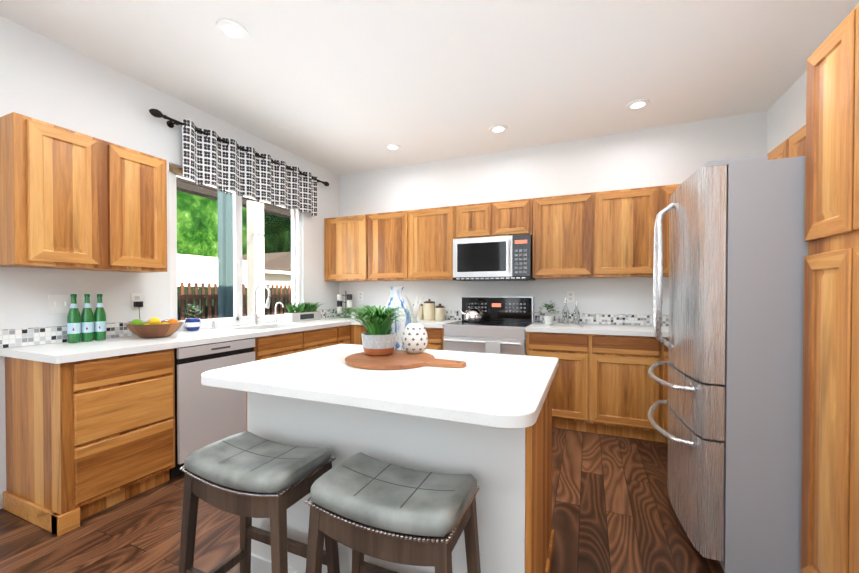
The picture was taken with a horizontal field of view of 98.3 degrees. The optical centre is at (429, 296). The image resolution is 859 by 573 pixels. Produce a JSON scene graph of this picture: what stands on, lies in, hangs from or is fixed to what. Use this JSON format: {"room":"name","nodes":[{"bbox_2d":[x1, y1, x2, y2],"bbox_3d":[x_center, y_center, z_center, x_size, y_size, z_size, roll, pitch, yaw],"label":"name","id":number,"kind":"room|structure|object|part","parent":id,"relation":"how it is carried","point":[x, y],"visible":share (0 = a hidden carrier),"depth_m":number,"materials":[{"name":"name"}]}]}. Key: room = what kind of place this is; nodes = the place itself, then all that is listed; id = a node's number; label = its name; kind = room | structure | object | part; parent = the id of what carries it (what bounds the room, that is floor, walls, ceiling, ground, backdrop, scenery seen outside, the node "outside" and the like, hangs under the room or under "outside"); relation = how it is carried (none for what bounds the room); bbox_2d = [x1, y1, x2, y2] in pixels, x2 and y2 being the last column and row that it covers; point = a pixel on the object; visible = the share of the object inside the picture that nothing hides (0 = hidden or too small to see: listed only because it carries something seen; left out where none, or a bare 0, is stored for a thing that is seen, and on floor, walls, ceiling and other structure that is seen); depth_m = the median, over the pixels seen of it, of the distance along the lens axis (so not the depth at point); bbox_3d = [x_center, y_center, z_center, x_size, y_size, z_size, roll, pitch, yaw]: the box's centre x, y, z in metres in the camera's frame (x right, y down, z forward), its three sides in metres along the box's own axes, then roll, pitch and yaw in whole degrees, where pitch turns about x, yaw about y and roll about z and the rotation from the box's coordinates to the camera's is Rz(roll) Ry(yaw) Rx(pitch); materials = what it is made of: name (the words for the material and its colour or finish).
{"room":"kitchen","nodes":[
{"label":"kitchen","id":0,"kind":"room"},
{"bbox_2d":[0,16,338,508],"bbox_3d":[-2.658,-0.190,1.767,0.140,2.800,7.320,0,1,23],"label":"wall","id":1,"kind":"structure","parent":0,"point":[45,79],"depth_m":2.55,"materials":[{"name":"white paint"}]},
{"bbox_2d":[0,112,107,270],"bbox_3d":[-2.219,-0.566,2.162,0.344,0.787,0.382,0,1,23],"label":"upper cabinet","id":2,"kind":"object","parent":1,"relation":"attached to","point":[54,179],"depth_m":2.05,"materials":[{"name":"brown wood"}]},
{"bbox_2d":[48,295,70,312],"bbox_3d":[-2.330,0.043,2.348,0.006,0.115,0.120,0,1,23],"label":"outlet","id":3,"kind":"object","parent":1,"relation":"attached to","point":[61,300],"visible":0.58,"depth_m":2.34,"materials":[{"name":"white plastic"}]},
{"bbox_2d":[131,293,142,317],"bbox_3d":[-2.115,0.127,2.743,0.090,0.310,0.109,0,1,23],"label":"electrical outlet","id":4,"kind":"object","parent":1,"relation":"attached to","point":[136,297],"depth_m":2.73,"materials":[{"name":"white plastic"}]},
{"bbox_3d":[-2.109,0.158,2.747,0.081,0.248,0.096,0,1,23],"label":"electrical outlet with charger","id":5,"kind":"part","parent":4,"relation":"part of","materials":[{"name":"white plastic"}]},
{"bbox_2d":[108,142,166,272],"bbox_3d":[-2.069,-0.569,2.511,0.344,0.787,0.378,0,1,23],"label":"upper cabinet","id":6,"kind":"object","parent":1,"relation":"attached to","point":[137,181],"depth_m":2.43,"materials":[{"name":"brown wood"}]},
{"bbox_2d":[176,321,283,331],"bbox_3d":[-1.785,0.294,3.667,0.033,0.039,1.508,0,1,23],"label":"window sill","id":7,"kind":"structure","parent":1,"relation":"attached to","point":[231,326],"depth_m":3.48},
{"bbox_2d":[169,163,300,330],"bbox_3d":[-1.839,-0.404,3.682,0.098,1.355,1.510,0,1,23],"label":"window","id":8,"kind":"structure","parent":1,"relation":"in","point":[238,318],"depth_m":3.57,"materials":[{"name":"white"}]},
{"bbox_2d":[169,164,182,174],"bbox_3d":[-1.792,-1.041,3.655,0.056,0.056,1.490,0,1,23],"label":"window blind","id":9,"kind":"object","parent":8,"relation":"attached to","point":[175,169],"visible":0.08,"depth_m":3.00,"materials":[{"name":"brown wood"}]},
{"bbox_2d":[149,108,328,185],"bbox_3d":[-1.687,-1.385,3.699,0.114,0.062,2.064,0,1,23],"label":"curtain rod","id":10,"kind":"object","parent":1,"relation":"attached to","point":[157,113],"visible":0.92,"depth_m":2.97,"materials":[{"name":"brown metal"}]},
{"bbox_2d":[182,118,316,215],"bbox_3d":[-1.657,-1.188,3.699,0.070,0.487,1.601,0,1,23],"label":"valance curtain","id":11,"kind":"object","parent":10,"relation":"hanging from","point":[212,160],"visible":0.98,"depth_m":3.50,"materials":[{"name":"fabric"}]},
{"bbox_2d":[181,121,312,178],"bbox_3d":[-1.675,-1.386,3.657,0.056,0.056,1.495,0,1,23],"label":"grommet","id":12,"kind":"object","parent":11,"relation":"attached to","point":[247,150],"visible":0.62,"depth_m":3.50,"materials":[{"name":"brown metal"}]},
{"bbox_2d":[0,427,723,572],"bbox_3d":[-0.534,1.279,0.875,6.480,0.120,9.040,0,1,23],"label":"floor","id":13,"kind":"structure","parent":0,"point":[613,511],"depth_m":1.93,"materials":[{"name":"brown wood"}]},
{"bbox_2d":[3,356,174,535],"bbox_3d":[-2.027,0.767,2.261,0.619,0.873,0.565,0,1,23],"label":"base cabinet","id":14,"kind":"object","parent":13,"relation":"on","point":[90,428],"depth_m":2.03,"materials":[{"name":"brown wood"}]},
{"bbox_2d":[0,316,460,379],"bbox_3d":[-1.026,0.300,3.197,1.736,0.040,3.133,0,1,23],"label":"countertop","id":15,"kind":"structure","parent":14,"relation":"on","point":[153,358],"depth_m":2.45,"materials":[{"name":"white stone"}]},
{"bbox_2d":[67,294,80,342],"bbox_3d":[-2.244,0.135,2.344,0.063,0.307,0.063,0,1,23],"label":"bottle","id":16,"kind":"object","parent":15,"relation":"on","point":[73,326],"visible":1,"depth_m":2.33,"materials":[{"name":"green glass"}]},
{"bbox_2d":[81,294,93,341],"bbox_3d":[-2.217,0.134,2.407,0.063,0.307,0.063,0,1,23],"label":"bottle","id":17,"kind":"object","parent":15,"relation":"on","point":[87,325],"visible":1,"depth_m":2.39,"materials":[{"name":"green glass"}]},
{"bbox_2d":[94,294,105,340],"bbox_3d":[-2.190,0.134,2.469,0.063,0.307,0.063,0,1,23],"label":"bottle","id":18,"kind":"object","parent":15,"relation":"on","point":[99,323],"visible":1,"depth_m":2.45,"materials":[{"name":"green glass"}]},
{"bbox_2d":[125,317,183,337],"bbox_3d":[-1.948,0.213,2.643,0.344,0.144,0.344,0,1,23],"label":"fruit bowl","id":19,"kind":"object","parent":15,"relation":"on","point":[154,327],"visible":1,"depth_m":2.55,"materials":[{"name":"brown wood"}]},
{"bbox_2d":[183,303,201,330],"bbox_3d":[-1.972,0.167,3.097,0.167,0.227,0.160,0,1,23],"label":"potted plant","id":20,"kind":"object","parent":15,"relation":"on","point":[192,324],"visible":0.98,"depth_m":3.07,"materials":[{"name":"blue"}]},
{"bbox_2d":[211,319,218,328],"bbox_3d":[-1.856,0.235,3.213,0.081,0.087,0.040,0,1,23],"label":"soap dispenser","id":21,"kind":"object","parent":15,"relation":"on","point":[213,325],"visible":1,"depth_m":3.21,"materials":[{"name":"silver metal"}]},
{"bbox_2d":[252,283,283,324],"bbox_3d":[-1.574,0.070,3.704,0.232,0.407,0.308,0,1,23],"label":"faucet","id":22,"kind":"object","parent":15,"relation":"on","point":[255,318],"visible":1,"depth_m":3.61,"materials":[{"name":"silver metal"}]},
{"bbox_2d":[284,302,322,321],"bbox_3d":[-1.354,0.162,4.218,0.283,0.211,0.655,0,1,23],"label":"planter","id":23,"kind":"object","parent":15,"relation":"on","point":[304,312],"visible":1,"depth_m":4.14,"materials":[{"name":"grey wood"}]},
{"bbox_2d":[337,291,351,317],"bbox_3d":[-1.064,0.092,4.732,0.222,0.340,0.130,0,1,23],"label":"mug tree","id":24,"kind":"object","parent":15,"relation":"on","point":[339,297],"visible":0.79,"depth_m":4.70,"materials":[{"name":"ceramic"}]},
{"bbox_2d":[413,304,422,319],"bbox_3d":[-0.133,0.160,4.368,0.118,0.212,0.118,0,1,23],"label":"canister","id":25,"kind":"object","parent":15,"relation":"on","point":[420,315],"visible":0.27,"depth_m":4.33,"materials":[{"name":"beige ceramic"}]},
{"bbox_2d":[424,299,434,319],"bbox_3d":[-0.001,0.146,4.322,0.133,0.242,0.133,0,1,23],"label":"canister","id":26,"kind":"object","parent":15,"relation":"on","point":[429,309],"visible":1,"depth_m":4.27,"materials":[{"name":"beige ceramic"}]},
{"bbox_2d":[435,304,444,320],"bbox_3d":[0.120,0.172,4.248,0.112,0.192,0.112,0,1,23],"label":"canister","id":27,"kind":"object","parent":15,"relation":"on","point":[439,312],"visible":1,"depth_m":4.20,"materials":[{"name":"beige ceramic"}]},
{"bbox_2d":[169,338,254,478],"bbox_3d":[-1.772,0.763,2.796,0.588,0.869,0.602,0,1,23],"label":"dishwasher","id":28,"kind":"object","parent":13,"relation":"on","point":[206,415],"visible":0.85,"depth_m":2.56,"materials":[{"name":"silver metal"}]},
{"bbox_2d":[178,431,339,572],"bbox_3d":[-0.598,0.875,1.317,0.499,0.677,0.294,0,1,23],"label":"stool","id":29,"kind":"object","parent":13,"relation":"on","point":[246,476],"visible":1,"depth_m":1.25,"materials":[{"name":"grey leather"}]},
{"bbox_3d":[-0.598,0.580,1.313,0.440,0.086,0.275,0,1,23],"label":"seat","id":30,"kind":"part","parent":29,"relation":"part of","materials":[{"name":"grey leather"}]},
{"bbox_2d":[305,452,480,572],"bbox_3d":[-0.103,0.877,1.115,0.499,0.677,0.294,0,1,23],"label":"stool","id":31,"kind":"object","parent":13,"relation":"on","point":[361,504],"visible":1,"depth_m":1.04,"materials":[{"name":"grey leather"}]},
{"bbox_3d":[-0.103,0.582,1.112,0.440,0.086,0.275,0,1,23],"label":"seat","id":32,"kind":"part","parent":31,"relation":"part of","materials":[{"name":"grey leather"}]},
{"bbox_3d":[-0.103,0.907,1.116,0.499,0.618,0.294,0,1,23],"label":"frame","id":33,"kind":"part","parent":31,"relation":"part of","materials":[{"name":"brown wood"}]},
{"bbox_2d":[246,388,553,572],"bbox_3d":[-0.111,0.773,1.719,1.254,0.872,0.733,0,1,23],"label":"kitchen island","id":34,"kind":"object","parent":13,"relation":"on","point":[512,471],"depth_m":1.31,"materials":[{"name":"paint"}]},
{"bbox_2d":[201,344,558,435],"bbox_3d":[-0.146,0.317,1.623,1.285,0.038,0.950,0,1,23],"label":"island countertop","id":35,"kind":"structure","parent":34,"relation":"on","point":[503,392],"depth_m":1.30,"materials":[{"name":"white stone"}]},
{"bbox_2d":[384,287,410,349],"bbox_3d":[-0.183,0.119,2.039,0.168,0.345,0.168,0,1,23],"label":"vase","id":36,"kind":"object","parent":35,"relation":"on","point":[396,299],"visible":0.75,"depth_m":1.99,"materials":[{"name":"white ceramic"}]},
{"bbox_2d":[345,350,465,369],"bbox_3d":[-0.110,0.287,1.683,0.565,0.018,0.410,0,1,23],"label":"serving board","id":37,"kind":"object","parent":35,"relation":"on","point":[399,359],"visible":0.88,"depth_m":1.60,"materials":[{"name":"brown wood"}]},
{"bbox_2d":[323,305,417,355],"bbox_3d":[-0.254,0.159,1.782,0.546,0.234,0.573,0,1,23],"label":"potted plant","id":38,"kind":"object","parent":37,"relation":"on","point":[379,338],"visible":1,"depth_m":1.73,"materials":[{"name":"grey"}]},
{"bbox_2d":[402,293,427,353],"bbox_3d":[-0.072,0.129,1.828,0.129,0.293,0.128,0,1,23],"label":"pineapple","id":39,"kind":"object","parent":37,"relation":"on","point":[414,338],"visible":1,"depth_m":1.79,"materials":[{"name":"white ceramic"}]},
{"bbox_3d":[-0.079,0.058,1.823,0.117,0.151,0.084,0,1,23],"label":"crown","id":40,"kind":"part","parent":39,"relation":"part of","materials":[{"name":"white"}]},
{"bbox_2d":[426,328,444,349],"bbox_3d":[0.026,0.747,4.111,0.510,0.873,0.619,0,1,23],"label":"base cabinet","id":41,"kind":"object","parent":13,"relation":"on","point":[435,339],"depth_m":3.76,"materials":[{"name":"brown wood"}]},
{"bbox_2d":[443,296,533,355],"bbox_3d":[0.614,0.592,3.805,0.792,1.188,0.711,0,1,23],"label":"range","id":42,"kind":"object","parent":13,"relation":"on","point":[502,325],"visible":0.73,"depth_m":3.66,"materials":[{"name":"silver metal"}]},
{"bbox_2d":[459,299,483,321],"bbox_3d":[0.454,0.145,3.991,0.260,0.244,0.216,0,1,23],"label":"kettle","id":43,"kind":"object","parent":42,"relation":"on","point":[473,314],"visible":1,"depth_m":3.91,"materials":[{"name":"silver metal"}]},
{"bbox_2d":[485,341,500,353],"bbox_3d":[0.591,0.521,3.446,0.140,0.221,0.033,0,1,23],"label":"towel","id":44,"kind":"object","parent":42,"relation":"hanging from","point":[494,347],"depth_m":3.43,"materials":[{"name":"grey fabric"}]},
{"bbox_2d":[526,332,591,432],"bbox_3d":[1.254,0.753,3.586,0.540,0.873,0.619,0,1,23],"label":"base cabinet","id":45,"kind":"object","parent":13,"relation":"on","point":[572,381],"depth_m":3.27,"materials":[{"name":"brown wood"}]},
{"bbox_2d":[592,332,663,441],"bbox_3d":[1.745,0.755,3.375,0.530,0.873,0.619,0,1,23],"label":"base cabinet","id":46,"kind":"object","parent":13,"relation":"on","point":[623,391],"depth_m":3.09,"materials":[{"name":"brown wood"}]},
{"bbox_2d":[525,320,668,335],"bbox_3d":[1.891,0.298,3.306,1.935,0.040,0.638,0,1,23],"label":"countertop","id":47,"kind":"structure","parent":46,"relation":"on","point":[628,329],"depth_m":3.29,"materials":[{"name":"white stone"}]},
{"bbox_2d":[539,300,559,323],"bbox_3d":[1.205,0.150,3.749,0.252,0.246,0.240,0,1,23],"label":"potted plant","id":48,"kind":"object","parent":47,"relation":"on","point":[548,319],"visible":1,"depth_m":3.72,"materials":[{"name":"white ceramic"}]},
{"bbox_2d":[562,298,568,323],"bbox_3d":[1.365,0.141,3.726,0.064,0.264,0.064,0,1,23],"label":"oil bottle","id":49,"kind":"object","parent":47,"relation":"on","point":[565,315],"visible":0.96,"depth_m":3.70,"materials":[{"name":"clear glass"}]},
{"bbox_2d":[549,324,582,327],"bbox_3d":[1.290,0.269,3.499,0.294,0.014,0.204,0,1,23],"label":"open book","id":50,"kind":"object","parent":47,"relation":"on","point":[565,325],"visible":1,"depth_m":3.46,"materials":[{"name":"white paper"}]},
{"bbox_2d":[573,301,579,324],"bbox_3d":[1.465,0.158,3.706,0.060,0.231,0.060,0,1,23],"label":"oil bottle","id":51,"kind":"object","parent":47,"relation":"on","point":[576,317],"visible":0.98,"depth_m":3.69,"materials":[{"name":"clear glass"}]},
{"bbox_2d":[664,336,668,442],"bbox_3d":[2.191,0.757,3.184,0.440,0.873,0.619,0,1,23],"label":"base cabinet","id":52,"kind":"object","parent":13,"relation":"on","point":[665,337],"depth_m":2.98,"materials":[{"name":"brown wood"}]},
{"bbox_2d":[648,155,808,572],"bbox_3d":[1.720,0.309,1.885,1.050,1.796,0.900,0,1,23],"label":"refrigerator","id":53,"kind":"object","parent":13,"relation":"on","point":[738,248],"visible":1,"depth_m":1.57,"materials":[{"name":"silver metal"}]},
{"bbox_2d":[796,20,843,572],"bbox_3d":[1.712,0.133,1.223,0.624,2.164,0.301,0,1,23],"label":"tall cabinet","id":54,"kind":"object","parent":13,"relation":"on","point":[821,140],"depth_m":1.35,"materials":[{"name":"brown wood"}]},
{"bbox_2d":[836,4,858,572],"bbox_3d":[1.594,0.136,0.947,0.624,2.164,0.299,0,1,23],"label":"tall cabinet","id":55,"kind":"object","parent":13,"relation":"on","point":[849,239],"depth_m":1.21,"materials":[{"name":"brown wood"}]},
{"bbox_2d":[0,0,858,174],"bbox_3d":[-0.534,-1.640,0.843,4.760,0.120,7.320,0,1,23],"label":"ceiling","id":56,"kind":"structure","parent":0,"point":[340,87],"depth_m":2.52,"materials":[{"name":"white paint"}]},
{"bbox_2d":[216,19,248,40],"bbox_3d":[-1.175,-1.588,2.217,0.176,0.010,0.176,0,1,23],"label":"recessed light","id":57,"kind":"object","parent":56,"relation":"in","point":[232,29],"visible":1,"depth_m":2.21,"materials":[{"name":"white"}]},
{"bbox_2d":[274,124,290,130],"bbox_3d":[-1.397,-1.605,3.529,0.150,0.006,0.150,0,1,23],"label":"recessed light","id":58,"kind":"object","parent":56,"relation":"in","point":[281,127],"visible":1,"depth_m":3.51,"materials":[{"name":"white"}]},
{"bbox_2d":[385,144,400,150],"bbox_3d":[-0.394,-1.608,3.992,0.176,0.010,0.176,0,1,23],"label":"recessed light","id":59,"kind":"object","parent":56,"relation":"in","point":[392,147],"visible":0.98,"depth_m":3.99,"materials":[{"name":"white"}]},
{"bbox_2d":[489,125,507,132],"bbox_3d":[0.658,-1.603,3.553,0.176,0.010,0.176,0,1,23],"label":"recessed light","id":60,"kind":"object","parent":56,"relation":"in","point":[498,128],"visible":0.98,"depth_m":3.54,"materials":[{"name":"white"}]},
{"bbox_2d":[626,99,649,109],"bbox_3d":[1.734,-1.598,3.093,0.176,0.010,0.176,0,1,23],"label":"recessed light","id":61,"kind":"object","parent":56,"relation":"in","point":[638,104],"visible":0.98,"depth_m":3.09,"materials":[{"name":"white"}]},
{"bbox_2d":[339,111,766,325],"bbox_3d":[0.942,-0.216,4.132,4.620,2.800,0.140,0,1,23],"label":"wall","id":62,"kind":"structure","parent":0,"point":[681,153],"depth_m":3.89,"materials":[{"name":"white paint"}]},
{"bbox_2d":[0,309,668,347],"bbox_3d":[0.233,0.233,2.659,4.476,0.104,3.134,0,1,23],"label":"backsplash","id":63,"kind":"structure","parent":62,"relation":"attached to","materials":[{"name":"tile"}]},
{"bbox_2d":[324,214,375,281],"bbox_3d":[-0.975,-0.593,4.687,0.645,0.787,0.319,0,1,23],"label":"upper cabinet","id":64,"kind":"object","parent":62,"relation":"attached to","point":[345,238],"depth_m":4.53,"materials":[{"name":"brown wood"}]},
{"bbox_2d":[358,291,362,299],"bbox_3d":[-0.898,-0.014,4.840,0.075,0.115,0.008,0,1,23],"label":"electrical outlet","id":65,"kind":"object","parent":62,"relation":"attached to","point":[360,295],"visible":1,"depth_m":4.84,"materials":[{"name":"white plastic"}]},
{"bbox_2d":[368,210,407,280],"bbox_3d":[-0.430,-0.591,4.454,0.540,0.787,0.319,0,1,23],"label":"upper cabinet","id":66,"kind":"object","parent":62,"relation":"attached to","point":[387,232],"depth_m":4.31,"materials":[{"name":"brown wood"}]},
{"bbox_2d":[408,206,455,279],"bbox_3d":[0.072,-0.588,4.239,0.552,0.787,0.319,0,1,23],"label":"upper cabinet","id":67,"kind":"object","parent":62,"relation":"attached to","point":[431,231],"depth_m":4.09,"materials":[{"name":"brown wood"}]},
{"bbox_2d":[456,202,491,238],"bbox_3d":[0.516,-0.798,4.047,0.402,0.364,0.319,0,1,23],"label":"upper cabinet","id":68,"kind":"object","parent":62,"relation":"attached to","point":[472,220],"depth_m":3.90,"materials":[{"name":"brown wood"}]},
{"bbox_2d":[492,198,531,236],"bbox_3d":[0.886,-0.796,3.889,0.402,0.364,0.319,0,1,23],"label":"upper cabinet","id":69,"kind":"object","parent":62,"relation":"attached to","point":[512,217],"depth_m":3.74,"materials":[{"name":"brown wood"}]},
{"bbox_2d":[453,234,535,280],"bbox_3d":[0.678,-0.393,3.919,0.798,0.435,0.447,0,1,23],"label":"microwave","id":70,"kind":"object","parent":69,"relation":"attached to","point":[501,258],"visible":1,"depth_m":3.75,"materials":[{"name":"silver metal"}]},
{"bbox_2d":[532,192,595,278],"bbox_3d":[1.330,-0.582,3.701,0.553,0.787,0.319,0,1,23],"label":"upper cabinet","id":71,"kind":"object","parent":62,"relation":"attached to","point":[563,226],"depth_m":3.55,"materials":[{"name":"brown wood"}]},
{"bbox_2d":[567,291,573,301],"bbox_3d":[1.455,-0.003,3.833,0.075,0.115,0.008,0,1,23],"label":"electrical outlet","id":72,"kind":"object","parent":62,"relation":"attached to","point":[570,296],"visible":0.92,"depth_m":3.83,"materials":[{"name":"white plastic"}]},
{"bbox_2d":[596,186,659,277],"bbox_3d":[1.825,-0.580,3.490,0.522,0.787,0.319,0,1,23],"label":"upper cabinet","id":73,"kind":"object","parent":62,"relation":"attached to","point":[625,218],"depth_m":3.34,"materials":[{"name":"brown wood"}]},
{"bbox_2d":[660,184,679,276],"bbox_3d":[2.314,-0.578,3.281,0.542,0.787,0.319,0,1,23],"label":"upper cabinet","id":74,"kind":"object","parent":62,"relation":"attached to","point":[666,191],"depth_m":3.22,"materials":[{"name":"brown wood"}]},
{"bbox_2d":[767,72,805,153],"bbox_3d":[1.563,-0.170,-0.114,0.140,2.800,7.180,0,1,23],"label":"wall","id":75,"kind":"structure","parent":0,"point":[786,114],"depth_m":2.88,"materials":[{"name":"white paint"}]},
{"bbox_2d":[767,142,783,159],"bbox_3d":[2.367,-0.779,2.358,0.319,0.364,0.450,0,1,23],"label":"upper cabinet","id":76,"kind":"object","parent":75,"relation":"attached to","point":[777,153],"depth_m":2.33,"materials":[{"name":"brown wood"}]},
{"bbox_2d":[784,132,795,157],"bbox_3d":[2.191,-0.775,1.944,0.319,0.364,0.450,0,1,23],"label":"upper cabinet","id":77,"kind":"object","parent":75,"relation":"attached to","point":[790,143],"depth_m":2.18,"materials":[{"name":"brown wood"}]},
{"label":"outside","id":78,"kind":"structure","parent":0,"visible":0},
{"bbox_2d":[177,191,290,257],"bbox_3d":[-4.247,-4.622,9.230,7.970,12.500,30.000,0,1,23],"label":"trees","id":79,"kind":"object","parent":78,"point":[191,219],"depth_m":12.23,"materials":[{"name":"green plant"}]},
{"bbox_3d":[-5.969,1.583,11.121,12.370,0.050,28.000,0,1,23],"label":"ground","id":80,"kind":"structure","parent":78,"visible":0},
{"bbox_2d":[176,177,290,324],"bbox_3d":[-2.611,-0.107,6.947,1.012,3.420,13.000,0,1,23],"label":"beam","id":81,"kind":"structure","parent":80,"relation":"on","point":[255,277],"depth_m":6.11,"materials":[{"name":"white"}]},
{"bbox_2d":[217,190,242,326],"bbox_3d":[-2.810,-0.163,5.226,0.080,2.570,0.360,0,1,23],"label":"curtain","id":82,"kind":"object","parent":81,"relation":"hanging from","point":[225,258],"depth_m":5.15,"materials":[{"name":"teal fabric"}]},
{"bbox_2d":[177,282,290,330],"bbox_3d":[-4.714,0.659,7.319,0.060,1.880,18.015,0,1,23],"label":"fence","id":83,"kind":"object","parent":80,"relation":"on","point":[181,297],"depth_m":7.70,"materials":[{"name":"brown wood"}]},
{"bbox_2d":[177,252,290,287],"bbox_3d":[-6.082,0.095,10.039,2.600,2.950,7.550,0,1,23],"label":"house","id":84,"kind":"structure","parent":80,"relation":"on","point":[188,265],"depth_m":8.92,"materials":[{"name":"beige"}]}
]}

